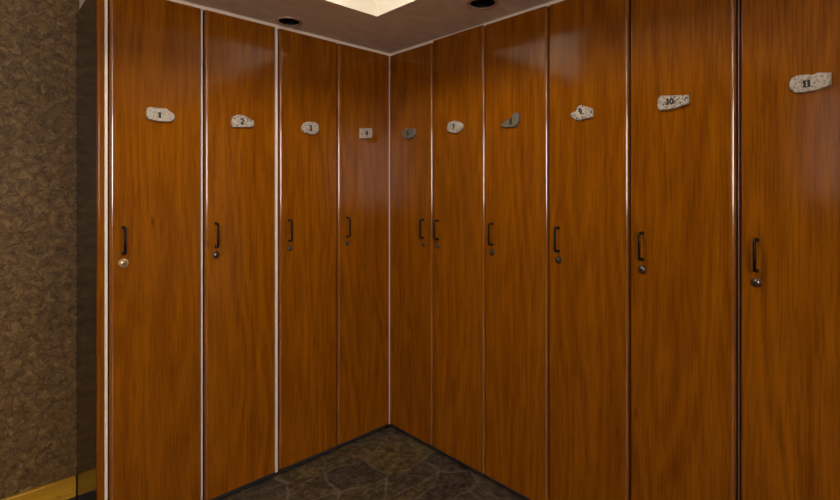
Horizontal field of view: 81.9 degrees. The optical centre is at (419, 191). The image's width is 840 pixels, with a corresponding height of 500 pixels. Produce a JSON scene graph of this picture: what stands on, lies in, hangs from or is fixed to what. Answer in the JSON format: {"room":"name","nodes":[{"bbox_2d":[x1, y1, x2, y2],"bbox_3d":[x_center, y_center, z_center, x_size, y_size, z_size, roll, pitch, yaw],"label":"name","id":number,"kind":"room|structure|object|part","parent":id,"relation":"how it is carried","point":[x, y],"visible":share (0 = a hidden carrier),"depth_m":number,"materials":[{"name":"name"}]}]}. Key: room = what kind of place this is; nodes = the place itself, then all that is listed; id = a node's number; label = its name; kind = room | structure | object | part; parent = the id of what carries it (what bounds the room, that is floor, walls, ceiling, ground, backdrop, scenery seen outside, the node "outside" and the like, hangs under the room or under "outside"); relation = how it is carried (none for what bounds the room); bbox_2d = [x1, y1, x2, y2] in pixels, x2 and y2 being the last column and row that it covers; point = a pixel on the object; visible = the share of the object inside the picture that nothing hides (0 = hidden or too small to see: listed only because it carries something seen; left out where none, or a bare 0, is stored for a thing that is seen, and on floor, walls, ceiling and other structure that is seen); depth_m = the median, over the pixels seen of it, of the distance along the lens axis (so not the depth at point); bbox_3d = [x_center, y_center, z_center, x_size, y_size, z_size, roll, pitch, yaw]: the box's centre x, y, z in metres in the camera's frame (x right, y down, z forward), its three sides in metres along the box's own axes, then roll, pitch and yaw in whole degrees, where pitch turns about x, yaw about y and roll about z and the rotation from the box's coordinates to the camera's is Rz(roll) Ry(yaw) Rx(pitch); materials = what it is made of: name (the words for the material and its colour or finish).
{"room":"changing room","nodes":[
{"label":"changing room","id":0,"kind":"room"},
{"bbox_2d":[0,0,78,498],"bbox_3d":[-2.249,0.080,1.990,5.806,3.100,0.100,0,0,-43],"label":"wall","id":1,"kind":"structure","parent":0,"point":[38,37],"depth_m":2.31,"materials":[{"name":"stone"}]},
{"bbox_2d":[0,475,75,499],"bbox_3d":[-3.017,1.462,1.183,3.580,0.099,0.018,0,0,-43],"label":"baseboard","id":2,"kind":"structure","parent":1,"relation":"attached to","point":[63,489],"depth_m":2.34,"materials":[{"name":"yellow wood"}]},
{"bbox_2d":[79,0,554,53],"bbox_3d":[1.085,-1.188,1.009,2.109,0.564,5.906,0,0,-43],"label":"ceiling","id":3,"kind":"structure","parent":0,"point":[387,26],"depth_m":2.50,"materials":[{"name":"paint"}]},
{"bbox_2d":[168,0,389,55],"bbox_3d":[-0.786,-0.898,2.624,1.609,0.016,0.016,0,0,-43],"label":"trim","id":4,"kind":"structure","parent":3,"relation":"attached to","point":[176,1],"depth_m":2.60,"materials":[{"name":"beige"}]},
{"bbox_2d":[275,17,302,26],"bbox_3d":[-0.695,-0.971,2.571,0.142,0.141,0.142,0,0,-43],"label":"recessed light","id":5,"kind":"object","parent":3,"relation":"in","point":[285,21],"visible":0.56,"depth_m":2.61,"materials":[{"name":"brown metal"}]},
{"bbox_2d":[390,0,563,55],"bbox_3d":[0.625,-0.898,2.314,0.016,0.016,2.374,0,0,-43],"label":"trim","id":6,"kind":"structure","parent":3,"relation":"attached to","point":[548,4],"depth_m":2.56,"materials":[{"name":"beige"}]},
{"bbox_2d":[466,0,498,9],"bbox_3d":[0.301,-0.971,2.321,0.156,0.141,0.156,0,0,-43],"label":"recessed light","id":7,"kind":"object","parent":3,"relation":"in","point":[473,4],"visible":1,"depth_m":2.37,"materials":[{"name":"brown metal"}]},
{"bbox_2d":[218,423,525,499],"bbox_3d":[-0.222,1.588,-0.227,5.706,0.084,5.906,0,0,-43],"label":"floor","id":8,"kind":"structure","parent":0,"point":[387,463],"depth_m":2.62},
{"bbox_2d":[76,0,200,499],"bbox_3d":[-1.378,0.329,2.371,0.426,2.435,0.539,0,0,-43],"label":"locker","id":9,"kind":"object","parent":8,"relation":"on","point":[138,62],"visible":1,"depth_m":2.20,"materials":[{"name":"brown wood"}]},
{"bbox_3d":[-1.396,0.329,2.100,0.028,2.435,0.101,0,0,-43],"label":"panel","id":10,"kind":"part","parent":9,"relation":"part of","materials":[{"name":"brown wood"}]},
{"bbox_3d":[-1.288,0.212,2.110,0.015,0.128,0.036,0,0,-43],"label":"handle","id":11,"kind":"part","parent":9,"relation":"part of","materials":[{"name":"black metal"}]},
{"bbox_3d":[-1.189,-0.354,2.218,0.122,0.064,0.013,0,0,-43],"label":"number plate","id":12,"kind":"part","parent":9,"relation":"part of","materials":[{"name":"stone"}]},
{"bbox_2d":[201,9,274,499],"bbox_3d":[-1.082,0.329,2.648,0.384,2.435,0.535,0,0,-43],"label":"locker","id":13,"kind":"object","parent":8,"relation":"on","point":[238,55],"visible":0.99,"depth_m":2.47,"materials":[{"name":"brown wood"}]},
{"bbox_3d":[-0.998,0.212,2.384,0.015,0.128,0.036,0,0,-43],"label":"handle","id":14,"kind":"part","parent":13,"relation":"part of","materials":[{"name":"black metal"}]},
{"bbox_3d":[-0.908,-0.361,2.483,0.122,0.066,0.013,0,0,-43],"label":"number plate","id":15,"kind":"part","parent":13,"relation":"part of","materials":[{"name":"stone"}]},
{"bbox_2d":[272,28,335,475],"bbox_3d":[-0.797,0.329,2.917,0.398,2.435,0.535,0,0,-43],"label":"locker","id":16,"kind":"object","parent":8,"relation":"on","point":[305,65],"visible":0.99,"depth_m":2.74,"materials":[{"name":"brown wood"}]},
{"bbox_3d":[-0.709,0.212,2.657,0.015,0.128,0.036,0,0,-43],"label":"handle","id":17,"kind":"part","parent":16,"relation":"part of","materials":[{"name":"black metal"}]},
{"bbox_3d":[-0.623,-0.365,2.753,0.112,0.071,0.013,0,0,-43],"label":"number plate","id":18,"kind":"part","parent":16,"relation":"part of","materials":[{"name":"stone"}]},
{"bbox_2d":[334,43,389,448],"bbox_3d":[-0.505,0.329,3.193,0.406,2.435,0.535,0,0,-43],"label":"locker","id":19,"kind":"object","parent":8,"relation":"on","point":[362,76],"visible":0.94,"depth_m":3.01,"materials":[{"name":"brown wood"}]},
{"bbox_3d":[-0.430,0.212,2.921,0.015,0.128,0.036,0,0,-43],"label":"handle","id":20,"kind":"part","parent":19,"relation":"part of","materials":[{"name":"black metal"}]},
{"bbox_3d":[-0.337,-0.367,3.024,0.095,0.069,0.013,0,0,-43],"label":"number plate","id":21,"kind":"part","parent":19,"relation":"part of","materials":[{"name":"stone"}]},
{"bbox_2d":[390,43,435,449],"bbox_3d":[0.107,0.329,3.180,0.535,2.434,0.392,0,0,-43],"label":"locker","id":22,"kind":"object","parent":8,"relation":"on","point":[411,71],"visible":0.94,"depth_m":3.01,"materials":[{"name":"brown wood"}]},
{"bbox_3d":[-0.070,-0.365,3.020,0.013,0.071,0.126,0,0,-43],"label":"number plate","id":23,"kind":"part","parent":22,"relation":"part of","materials":[{"name":"grey stone"}]},
{"bbox_3d":[0.008,0.222,2.921,0.036,0.124,0.015,0,0,-43],"label":"handle","id":24,"kind":"part","parent":22,"relation":"part of","materials":[{"name":"black metal"}]},
{"bbox_2d":[433,25,487,477],"bbox_3d":[0.378,0.325,2.893,0.535,2.443,0.397,0,0,-43],"label":"locker","id":25,"kind":"object","parent":8,"relation":"on","point":[459,59],"visible":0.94,"depth_m":2.71,"materials":[{"name":"brown wood"}]},
{"bbox_3d":[0.092,0.222,2.833,0.036,0.124,0.015,0,0,-43],"label":"handle","id":26,"kind":"part","parent":25,"relation":"part of","materials":[{"name":"black metal"}]},
{"bbox_3d":[0.197,-0.365,2.737,0.013,0.074,0.124,0,0,-43],"label":"number plate","id":27,"kind":"part","parent":25,"relation":"part of","materials":[{"name":"stone"}]},
{"bbox_2d":[486,6,549,499],"bbox_3d":[0.647,0.328,2.609,0.535,2.437,0.386,0,0,-43],"label":"locker","id":28,"kind":"object","parent":8,"relation":"on","point":[518,46],"visible":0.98,"depth_m":2.43,"materials":[{"name":"brown wood"}]},
{"bbox_3d":[0.368,0.222,2.540,0.036,0.124,0.015,0,0,-43],"label":"handle","id":29,"kind":"part","parent":28,"relation":"part of","materials":[{"name":"black metal"}]},
{"bbox_3d":[0.458,-0.363,2.461,0.013,0.073,0.118,0,0,-43],"label":"number plate","id":30,"kind":"part","parent":28,"relation":"part of","materials":[{"name":"grey stone"}]},
{"bbox_2d":[550,0,630,499],"bbox_3d":[0.913,0.329,2.327,0.535,2.435,0.387,0,0,-43],"label":"locker","id":31,"kind":"object","parent":8,"relation":"on","point":[590,40],"visible":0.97,"depth_m":2.15,"materials":[{"name":"brown wood"}]},
{"bbox_3d":[0.636,0.222,2.257,0.036,0.124,0.015,0,0,-43],"label":"handle","id":32,"kind":"part","parent":31,"relation":"part of","materials":[{"name":"black metal"}]},
{"bbox_3d":[0.726,-0.357,2.177,0.013,0.070,0.111,0,0,-43],"label":"number plate","id":33,"kind":"part","parent":31,"relation":"part of","materials":[{"name":"stone"}]},
{"bbox_2d":[631,0,737,499],"bbox_3d":[1.179,0.329,2.046,0.535,2.435,0.388,0,0,-43],"label":"locker","id":34,"kind":"object","parent":8,"relation":"on","point":[684,53],"visible":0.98,"depth_m":1.88,"materials":[{"name":"brown wood"}]},
{"bbox_3d":[0.901,0.222,1.977,0.036,0.124,0.015,0,0,-43],"label":"handle","id":35,"kind":"part","parent":34,"relation":"part of","materials":[{"name":"black metal"}]},
{"bbox_3d":[0.991,-0.354,1.897,0.013,0.061,0.118,0,0,-43],"label":"number plate","id":36,"kind":"part","parent":34,"relation":"part of","materials":[{"name":"stone"}]},
{"bbox_2d":[738,0,839,499],"bbox_3d":[1.457,0.329,1.752,0.535,2.435,0.420,0,0,-43],"label":"locker","id":37,"kind":"object","parent":8,"relation":"on","point":[789,50],"visible":1,"depth_m":1.64,"materials":[{"name":"brown wood"}]},
{"bbox_3d":[1.171,0.222,1.691,0.036,0.124,0.015,0,0,-43],"label":"handle","id":38,"kind":"part","parent":37,"relation":"part of","materials":[{"name":"black metal"}]},
{"bbox_3d":[1.281,-0.359,1.591,0.013,0.060,0.110,0,0,-43],"label":"number plate","id":39,"kind":"part","parent":37,"relation":"part of","materials":[{"name":"stone"}]}
]}

